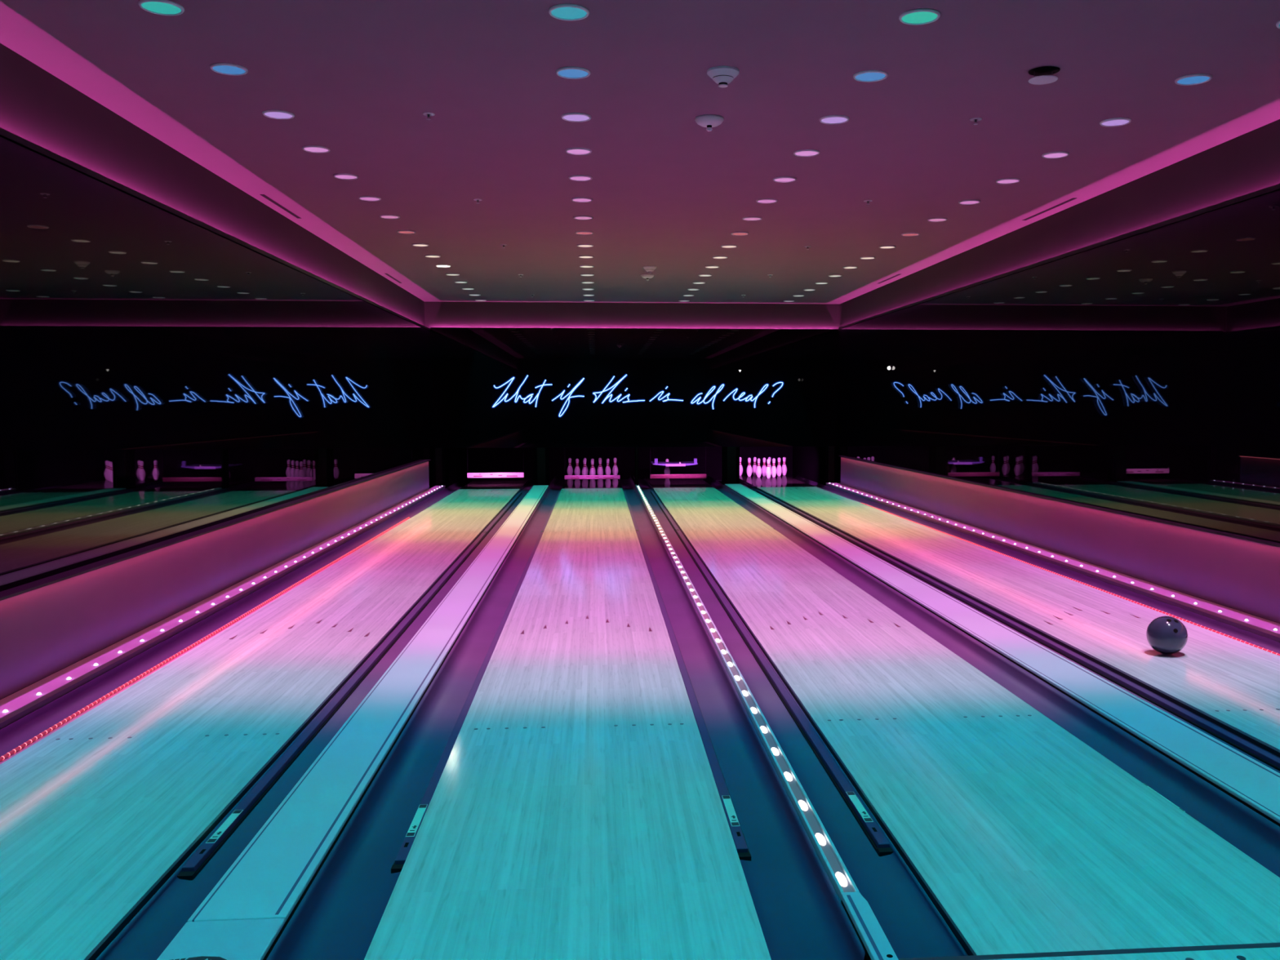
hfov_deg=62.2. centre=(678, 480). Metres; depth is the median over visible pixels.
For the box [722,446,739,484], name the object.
panel
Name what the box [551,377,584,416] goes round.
sign
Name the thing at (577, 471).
pin
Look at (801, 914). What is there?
gutter
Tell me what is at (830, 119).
recessed light
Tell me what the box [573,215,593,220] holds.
recessed light
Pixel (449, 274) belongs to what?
recessed light
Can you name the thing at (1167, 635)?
ball
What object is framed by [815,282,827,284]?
recessed light
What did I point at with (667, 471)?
pin
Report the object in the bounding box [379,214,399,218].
recessed light
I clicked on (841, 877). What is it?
lamp
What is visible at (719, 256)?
recessed light
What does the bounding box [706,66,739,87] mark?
smoke detector
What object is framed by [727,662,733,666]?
lamp
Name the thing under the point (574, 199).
recessed light
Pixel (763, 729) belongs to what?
lamp
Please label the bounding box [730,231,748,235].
recessed light
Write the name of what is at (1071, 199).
ceiling vent
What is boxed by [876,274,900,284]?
ceiling vent
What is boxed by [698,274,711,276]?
recessed light
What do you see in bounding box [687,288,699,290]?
recessed light
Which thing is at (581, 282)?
recessed light
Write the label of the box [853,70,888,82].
recessed light
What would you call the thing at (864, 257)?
recessed light
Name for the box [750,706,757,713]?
lamp
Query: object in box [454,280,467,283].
recessed light
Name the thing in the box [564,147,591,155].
recessed light
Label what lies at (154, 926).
gutter
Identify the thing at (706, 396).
sign
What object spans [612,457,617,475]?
pin
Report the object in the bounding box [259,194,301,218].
ceiling vent
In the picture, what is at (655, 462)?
bar
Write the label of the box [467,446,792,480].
pin deck opening
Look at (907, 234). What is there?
recessed light
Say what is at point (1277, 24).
recessed light
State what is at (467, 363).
wall
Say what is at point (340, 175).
recessed light
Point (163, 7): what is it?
recessed light
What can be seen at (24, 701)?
ledge
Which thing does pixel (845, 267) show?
recessed light
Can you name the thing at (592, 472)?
pin
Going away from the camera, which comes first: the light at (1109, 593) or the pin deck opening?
the light at (1109, 593)
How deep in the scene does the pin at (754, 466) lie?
21.70 m
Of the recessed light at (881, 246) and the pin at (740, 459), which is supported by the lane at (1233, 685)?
the pin at (740, 459)
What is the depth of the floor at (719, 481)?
21.81 m
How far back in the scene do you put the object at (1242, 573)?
8.89 m
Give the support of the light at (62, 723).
on the gutter at (21, 731)
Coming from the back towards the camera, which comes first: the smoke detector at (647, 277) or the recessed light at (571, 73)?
the smoke detector at (647, 277)
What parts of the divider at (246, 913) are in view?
panel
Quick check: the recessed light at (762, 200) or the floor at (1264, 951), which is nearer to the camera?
the floor at (1264, 951)
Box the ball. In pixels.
[1146,616,1187,654]
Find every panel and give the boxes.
[533,447,549,485]
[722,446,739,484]
[792,446,836,485]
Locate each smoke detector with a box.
[640,274,653,280]
[643,266,656,273]
[694,114,724,131]
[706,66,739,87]
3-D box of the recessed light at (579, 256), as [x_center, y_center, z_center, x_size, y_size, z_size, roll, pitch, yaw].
[-1.121,-2.714,12.882,0.190,0.011,0.190,0,4,-4]
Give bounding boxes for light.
[0,127,430,330]
[0,516,410,764]
[137,0,184,15]
[209,62,248,75]
[262,109,294,119]
[302,145,330,153]
[333,173,358,179]
[358,195,381,201]
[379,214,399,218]
[396,230,415,234]
[412,243,429,246]
[424,254,440,257]
[435,264,450,266]
[445,273,459,275]
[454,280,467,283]
[548,3,589,20]
[555,66,591,79]
[560,112,591,122]
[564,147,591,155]
[568,174,592,181]
[571,197,592,202]
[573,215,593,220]
[575,231,593,235]
[577,244,593,247]
[577,255,593,257]
[579,265,594,267]
[580,273,594,275]
[581,281,594,283]
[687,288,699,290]
[692,281,705,284]
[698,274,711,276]
[705,265,719,268]
[712,255,727,258]
[720,244,737,248]
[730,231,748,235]
[742,216,761,221]
[755,198,777,203]
[773,176,796,182]
[793,149,819,156]
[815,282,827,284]
[819,115,849,124]
[828,274,841,276]
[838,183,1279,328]
[843,266,857,268]
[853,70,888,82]
[859,256,875,259]
[860,502,1279,655]
[879,245,895,248]
[898,8,940,25]
[901,232,919,236]
[927,217,947,222]
[958,200,980,204]
[995,177,1020,184]
[1041,151,1069,158]
[1099,117,1131,126]
[1174,73,1212,85]
[1275,20,1279,28]
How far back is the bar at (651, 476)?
19.66 m
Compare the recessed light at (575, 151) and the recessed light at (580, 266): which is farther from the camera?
the recessed light at (580, 266)
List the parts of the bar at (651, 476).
arm, arm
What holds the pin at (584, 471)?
on the lane at (575, 811)
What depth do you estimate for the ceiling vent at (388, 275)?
14.98 m
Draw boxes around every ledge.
[0,485,444,728]
[826,482,1279,642]
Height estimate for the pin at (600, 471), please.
0.381 m
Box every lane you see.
[0,476,531,959]
[364,479,771,959]
[644,475,1279,955]
[739,475,1279,757]
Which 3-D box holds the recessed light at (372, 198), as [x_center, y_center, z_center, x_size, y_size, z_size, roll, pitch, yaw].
[-2.695,-2.459,9.260,0.190,0.011,0.190,0,4,-4]
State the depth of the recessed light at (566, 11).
4.89 m
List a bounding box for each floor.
[549,480,722,484]
[897,942,1279,959]
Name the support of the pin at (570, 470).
on the lane at (575, 811)
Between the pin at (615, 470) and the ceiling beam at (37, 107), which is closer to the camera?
the ceiling beam at (37, 107)
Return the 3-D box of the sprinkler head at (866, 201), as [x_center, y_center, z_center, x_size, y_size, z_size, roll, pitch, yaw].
[1.688,-2.466,9.417,0.076,0.033,0.076,0,4,-4]
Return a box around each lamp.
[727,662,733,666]
[733,675,740,680]
[742,690,748,696]
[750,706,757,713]
[760,725,767,733]
[771,747,779,755]
[783,771,792,781]
[798,800,808,810]
[815,832,826,845]
[835,871,847,886]
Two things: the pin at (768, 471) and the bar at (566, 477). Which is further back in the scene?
the pin at (768, 471)
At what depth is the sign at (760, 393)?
18.78 m
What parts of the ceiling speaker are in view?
plate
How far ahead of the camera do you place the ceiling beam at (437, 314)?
18.68 m
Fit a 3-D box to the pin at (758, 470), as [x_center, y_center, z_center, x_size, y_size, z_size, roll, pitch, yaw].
[1.613,-0.245,21.204,0.121,0.381,0.121,0,4,-4]
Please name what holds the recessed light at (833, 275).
in the ceiling
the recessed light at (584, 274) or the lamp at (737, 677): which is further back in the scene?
the recessed light at (584, 274)
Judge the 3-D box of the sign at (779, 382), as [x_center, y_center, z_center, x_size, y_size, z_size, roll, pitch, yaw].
[1.752,-1.604,18.836,0.189,0.260,0.096,0,4,-4]
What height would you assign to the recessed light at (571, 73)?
0.011 m
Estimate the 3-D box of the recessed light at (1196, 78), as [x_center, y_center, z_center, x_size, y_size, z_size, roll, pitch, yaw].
[2.877,-2.235,5.914,0.190,0.011,0.190,0,4,-4]
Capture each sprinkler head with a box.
[422,112,435,119]
[473,199,482,204]
[863,200,871,204]
[969,117,982,124]
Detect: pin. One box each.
[567,457,573,475]
[574,458,580,475]
[582,459,587,475]
[589,459,595,475]
[597,458,603,475]
[604,458,610,475]
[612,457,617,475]
[664,458,670,474]
[739,457,742,475]
[746,457,752,476]
[751,457,756,475]
[755,457,761,477]
[761,457,766,476]
[765,458,771,478]
[771,457,777,477]
[776,457,782,476]
[782,457,786,475]
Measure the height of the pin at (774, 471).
0.381 m
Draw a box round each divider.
[156,484,548,959]
[635,484,898,959]
[724,484,1279,826]
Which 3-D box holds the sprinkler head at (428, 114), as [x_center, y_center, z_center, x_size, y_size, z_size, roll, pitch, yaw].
[-1.555,-2.266,6.604,0.076,0.033,0.076,0,4,-4]
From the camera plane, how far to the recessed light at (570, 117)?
6.66 m
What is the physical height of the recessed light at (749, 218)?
0.011 m
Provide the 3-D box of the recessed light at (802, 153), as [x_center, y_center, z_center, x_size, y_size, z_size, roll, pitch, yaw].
[0.924,-2.351,7.619,0.190,0.011,0.190,0,4,-4]
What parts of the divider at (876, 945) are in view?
rail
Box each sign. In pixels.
[492,374,551,407]
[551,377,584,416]
[592,374,644,403]
[648,391,683,401]
[691,384,724,409]
[723,384,768,408]
[771,382,782,397]
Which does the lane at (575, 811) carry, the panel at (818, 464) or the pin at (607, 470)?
the pin at (607, 470)
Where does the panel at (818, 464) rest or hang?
on the floor at (719, 481)
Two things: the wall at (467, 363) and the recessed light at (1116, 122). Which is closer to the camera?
the recessed light at (1116, 122)
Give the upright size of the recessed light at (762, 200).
0.011 m
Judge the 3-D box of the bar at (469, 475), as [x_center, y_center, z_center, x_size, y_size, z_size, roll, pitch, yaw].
[-3.349,-0.354,19.406,1.031,0.627,0.052,0,4,-4]
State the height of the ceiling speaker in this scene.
0.051 m
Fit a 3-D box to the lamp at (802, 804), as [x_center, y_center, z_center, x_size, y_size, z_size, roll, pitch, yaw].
[0.433,1.127,3.679,0.030,0.010,0.092,0,4,-4]
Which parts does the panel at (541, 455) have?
post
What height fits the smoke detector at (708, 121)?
0.080 m
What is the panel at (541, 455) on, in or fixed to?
on the floor at (719, 481)
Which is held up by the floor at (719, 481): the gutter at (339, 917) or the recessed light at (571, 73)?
the gutter at (339, 917)
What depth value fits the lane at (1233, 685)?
7.06 m
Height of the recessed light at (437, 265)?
0.011 m
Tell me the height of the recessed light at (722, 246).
0.011 m
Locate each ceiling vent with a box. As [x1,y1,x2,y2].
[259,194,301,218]
[384,273,401,283]
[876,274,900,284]
[1022,198,1075,220]
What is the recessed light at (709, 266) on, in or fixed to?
in the ceiling
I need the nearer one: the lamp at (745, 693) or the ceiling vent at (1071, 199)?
the lamp at (745, 693)
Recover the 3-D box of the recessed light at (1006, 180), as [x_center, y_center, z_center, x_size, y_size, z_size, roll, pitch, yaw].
[2.671,-2.420,8.577,0.190,0.011,0.190,0,4,-4]
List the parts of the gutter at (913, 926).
bumper rail, rail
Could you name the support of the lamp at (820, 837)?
on the divider at (876, 945)
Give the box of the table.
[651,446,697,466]
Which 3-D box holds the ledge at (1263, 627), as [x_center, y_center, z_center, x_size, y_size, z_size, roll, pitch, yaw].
[3.601,0.893,8.016,0.196,0.174,22.150,0,4,-4]
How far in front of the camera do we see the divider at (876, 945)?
3.66 m
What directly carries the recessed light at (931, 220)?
in the ceiling
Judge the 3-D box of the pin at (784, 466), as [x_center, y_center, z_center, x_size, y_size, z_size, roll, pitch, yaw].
[2.181,-0.286,21.776,0.121,0.381,0.121,0,4,-4]
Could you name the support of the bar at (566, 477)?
hanging from the canopy
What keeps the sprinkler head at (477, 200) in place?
attached to the ceiling
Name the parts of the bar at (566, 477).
arm, arm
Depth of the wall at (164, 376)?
6.89 m
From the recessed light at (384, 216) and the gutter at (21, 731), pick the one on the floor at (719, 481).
the gutter at (21, 731)
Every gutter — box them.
[0,477,471,756]
[95,478,533,959]
[266,476,565,959]
[619,475,865,959]
[633,476,968,958]
[702,475,1279,877]
[721,475,1279,773]
[794,475,1279,653]
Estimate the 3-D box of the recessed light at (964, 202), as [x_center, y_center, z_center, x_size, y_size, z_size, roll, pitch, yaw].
[2.603,-2.482,9.465,0.190,0.011,0.190,0,4,-4]
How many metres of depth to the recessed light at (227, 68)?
5.70 m
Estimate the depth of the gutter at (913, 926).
3.98 m
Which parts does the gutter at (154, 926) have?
rail, bumper rail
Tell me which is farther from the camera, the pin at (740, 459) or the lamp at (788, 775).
the pin at (740, 459)
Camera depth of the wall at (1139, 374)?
8.90 m
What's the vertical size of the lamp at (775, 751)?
0.010 m
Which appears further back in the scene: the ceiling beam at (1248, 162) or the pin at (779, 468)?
the pin at (779, 468)
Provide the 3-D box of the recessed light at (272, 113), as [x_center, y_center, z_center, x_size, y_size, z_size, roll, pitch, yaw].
[-2.490,-2.275,6.597,0.190,0.011,0.190,0,4,-4]
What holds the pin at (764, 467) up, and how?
on the lane at (1233, 685)
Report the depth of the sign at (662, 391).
18.67 m
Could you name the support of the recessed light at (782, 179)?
in the ceiling
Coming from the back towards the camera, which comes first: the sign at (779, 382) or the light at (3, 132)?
the sign at (779, 382)
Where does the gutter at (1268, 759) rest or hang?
on the floor at (719, 481)
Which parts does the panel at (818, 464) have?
post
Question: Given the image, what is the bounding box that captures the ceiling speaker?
[1028,66,1060,84]
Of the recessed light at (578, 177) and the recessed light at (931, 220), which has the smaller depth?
the recessed light at (578, 177)
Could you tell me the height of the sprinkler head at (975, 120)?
0.033 m
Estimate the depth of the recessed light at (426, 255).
12.79 m
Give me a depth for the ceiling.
6.67 m
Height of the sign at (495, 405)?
0.553 m
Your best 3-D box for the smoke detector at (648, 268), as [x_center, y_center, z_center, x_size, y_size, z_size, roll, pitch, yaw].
[-0.371,-2.746,13.846,0.176,0.083,0.176,0,4,-4]
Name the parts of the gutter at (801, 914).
bumper rail, rail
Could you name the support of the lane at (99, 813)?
on the floor at (719, 481)
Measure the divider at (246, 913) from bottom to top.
0.166 m
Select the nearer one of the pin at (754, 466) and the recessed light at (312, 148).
the recessed light at (312, 148)
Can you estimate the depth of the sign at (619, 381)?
18.59 m
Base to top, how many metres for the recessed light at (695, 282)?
0.011 m
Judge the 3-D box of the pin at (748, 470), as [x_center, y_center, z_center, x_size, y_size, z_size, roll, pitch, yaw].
[1.441,-0.262,21.455,0.121,0.381,0.121,0,4,-4]
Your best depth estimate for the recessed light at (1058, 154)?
7.68 m
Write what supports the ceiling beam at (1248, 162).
attached to the wall at (1139, 374)
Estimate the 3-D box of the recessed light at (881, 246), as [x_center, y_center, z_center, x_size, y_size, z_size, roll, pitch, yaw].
[2.397,-2.667,12.128,0.190,0.011,0.190,0,4,-4]
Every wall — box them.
[0,134,433,699]
[430,327,838,448]
[836,188,1279,623]
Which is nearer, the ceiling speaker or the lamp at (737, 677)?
the lamp at (737, 677)
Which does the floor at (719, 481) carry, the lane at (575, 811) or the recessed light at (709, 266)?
the lane at (575, 811)
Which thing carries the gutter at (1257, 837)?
on the floor at (719, 481)
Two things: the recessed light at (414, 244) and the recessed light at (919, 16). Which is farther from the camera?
the recessed light at (414, 244)
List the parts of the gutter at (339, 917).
rail, bumper rail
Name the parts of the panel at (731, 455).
post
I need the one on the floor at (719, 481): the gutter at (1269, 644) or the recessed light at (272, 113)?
the gutter at (1269, 644)
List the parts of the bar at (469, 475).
arm, arm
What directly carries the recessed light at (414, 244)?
in the ceiling
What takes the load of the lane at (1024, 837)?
on the floor at (719, 481)
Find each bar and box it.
[466,447,524,478]
[564,447,620,479]
[649,446,706,478]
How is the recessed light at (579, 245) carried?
in the ceiling
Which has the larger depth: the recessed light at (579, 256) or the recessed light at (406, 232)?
the recessed light at (579, 256)
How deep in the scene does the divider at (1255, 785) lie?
5.13 m
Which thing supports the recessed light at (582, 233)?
in the ceiling
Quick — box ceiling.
[0,0,1279,304]

